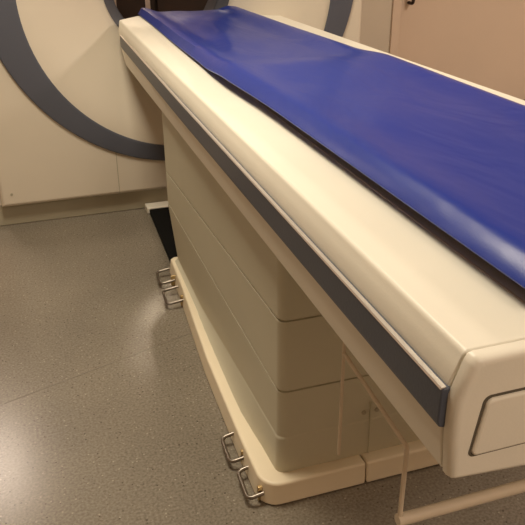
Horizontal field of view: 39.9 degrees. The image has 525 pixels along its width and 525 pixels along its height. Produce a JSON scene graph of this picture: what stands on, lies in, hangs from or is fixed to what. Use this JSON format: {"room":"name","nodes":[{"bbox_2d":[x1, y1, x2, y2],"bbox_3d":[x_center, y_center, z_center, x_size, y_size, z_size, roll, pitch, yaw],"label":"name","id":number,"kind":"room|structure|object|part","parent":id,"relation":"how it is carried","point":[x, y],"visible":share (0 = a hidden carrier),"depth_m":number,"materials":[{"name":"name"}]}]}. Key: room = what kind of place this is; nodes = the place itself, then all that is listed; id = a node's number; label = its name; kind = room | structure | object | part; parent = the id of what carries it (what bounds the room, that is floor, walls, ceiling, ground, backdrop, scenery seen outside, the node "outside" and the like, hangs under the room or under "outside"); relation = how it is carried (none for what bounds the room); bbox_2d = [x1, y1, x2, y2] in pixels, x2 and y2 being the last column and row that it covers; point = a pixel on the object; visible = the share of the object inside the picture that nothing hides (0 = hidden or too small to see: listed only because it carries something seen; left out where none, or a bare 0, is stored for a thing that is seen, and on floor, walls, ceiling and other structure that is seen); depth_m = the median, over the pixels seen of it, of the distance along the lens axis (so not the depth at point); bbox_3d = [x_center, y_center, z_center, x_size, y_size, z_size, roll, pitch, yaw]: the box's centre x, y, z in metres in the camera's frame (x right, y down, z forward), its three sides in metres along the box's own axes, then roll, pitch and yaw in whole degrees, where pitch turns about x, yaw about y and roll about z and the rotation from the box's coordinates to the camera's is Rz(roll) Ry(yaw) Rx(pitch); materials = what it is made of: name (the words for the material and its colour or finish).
{"room":"radiology room","nodes":[
{"label":"radiology room","id":0,"kind":"room"},
{"bbox_2d":[0,99,524,524],"bbox_3d":[-0.030,0.037,2.940,6.800,0.050,9.400,-9,27,-16],"label":"floor","id":1,"kind":"structure","parent":0,"point":[135,439],"depth_m":2.07,"materials":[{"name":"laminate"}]},
{"bbox_2d":[0,332,191,404],"bbox_3d":[-1.463,0.652,1.644,3.134,0.001,0.003,-19,31,-33],"label":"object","id":2,"kind":"structure","parent":1,"relation":"on","point":[191,332],"depth_m":2.27,"materials":[{"name":"grey"}]},
{"bbox_2d":[114,0,207,18],"bbox_3d":[-0.776,-1.641,5.015,1.650,1.150,0.495,-9,27,-16],"label":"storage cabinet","id":3,"kind":"object","parent":1,"relation":"on","point":[127,8],"visible":0.02,"depth_m":4.76,"materials":[{"name":"brown wood"}]},
{"bbox_3d":[-1.087,-1.508,4.712,0.790,1.020,0.025,-9,27,-16],"label":"cabinet door","id":4,"kind":"part","parent":3,"relation":"part of","materials":[{"name":"brown wood"}]},
{"bbox_3d":[-0.324,-1.624,4.940,0.780,1.020,0.025,-9,27,-16],"label":"cabinet door","id":5,"kind":"part","parent":3,"relation":"part of","materials":[{"name":"brown wood"}]},
{"bbox_2d":[145,201,177,260],"bbox_3d":[-0.362,-0.139,3.216,0.222,0.028,0.708,-9,27,-16],"label":"cable cover","id":6,"kind":"object","parent":1,"relation":"on","point":[159,212],"visible":0.37,"depth_m":3.27,"materials":[{"name":"black plastic"}]},
{"bbox_3d":[-0.458,-0.273,3.490,0.208,0.028,0.068,-9,27,-16],"label":"plate","id":7,"kind":"part","parent":6,"relation":"part of","materials":[{"name":"beige plastic"}]},
{"bbox_2d":[0,0,361,225],"bbox_3d":[-0.481,-1.348,3.421,1.900,2.020,0.844,-9,27,-16],"label":"gantry","id":8,"kind":"object","parent":1,"relation":"on","point":[80,135],"visible":0.37,"depth_m":3.22,"materials":[{"name":"plastic"}]},
{"bbox_2d":[118,15,524,524],"bbox_3d":[0.130,-0.200,2.364,0.908,0.881,3.010,-9,27,-16],"label":"table","id":9,"kind":"object","parent":1,"relation":"on","point":[343,338],"visible":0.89,"depth_m":1.57,"materials":[{"name":"plastic"}]},
{"bbox_2d":[138,6,524,288],"bbox_3d":[0.096,-0.610,2.191,0.530,0.059,2.964,-9,27,-16],"label":"mattress","id":10,"kind":"object","parent":9,"relation":"on","point":[452,151],"visible":0.99,"depth_m":1.53,"materials":[{"name":"blue plastic"}]},
{"bbox_3d":[0.153,0.223,1.380,0.006,0.364,0.007,-9,27,-16],"label":"hanging rod","id":11,"kind":"part","parent":9,"relation":"part of","materials":[{"name":"beige paint"}]},
{"bbox_3d":[0.194,0.304,1.295,0.008,0.199,0.240,-10,28,-18],"label":"rail","id":12,"kind":"part","parent":9,"relation":"part of","materials":[{"name":"beige paint"}]},
{"bbox_3d":[0.518,0.398,1.326,0.606,0.022,0.022,-9,27,-16],"label":"hanging frame","id":13,"kind":"part","parent":9,"relation":"part of","materials":[{"name":"beige paint"}]},
{"bbox_3d":[0.623,0.134,0.950,0.798,0.079,0.009,-9,27,-16],"label":"inset panel","id":14,"kind":"part","parent":9,"relation":"part of","materials":[{"name":"beige plastic"}]},
{"bbox_2d":[360,0,392,52],"bbox_3d":[0.639,-2.198,4.461,0.480,2.620,0.120,-9,27,-16],"label":"wall partition","id":15,"kind":"structure","parent":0,"point":[376,15],"depth_m":4.74,"materials":[{"name":"paint"}]},
{"bbox_3d":[1.706,-2.360,4.780,1.770,2.620,0.120,-9,27,-16],"label":"wall","id":16,"kind":"structure","parent":0,"visible":0},
{"bbox_2d":[389,0,524,99],"bbox_3d":[1.654,-2.126,4.825,1.720,2.160,0.116,-9,27,-16],"label":"door","id":17,"kind":"structure","parent":16,"relation":"in","point":[480,42],"depth_m":5.02,"materials":[{"name":"paint"}]},
{"bbox_3d":[0.875,-1.996,4.569,0.060,2.160,0.014,-9,27,-16],"label":"frame","id":18,"kind":"part","parent":17,"relation":"part of","materials":[{"name":"paint"}]}
]}

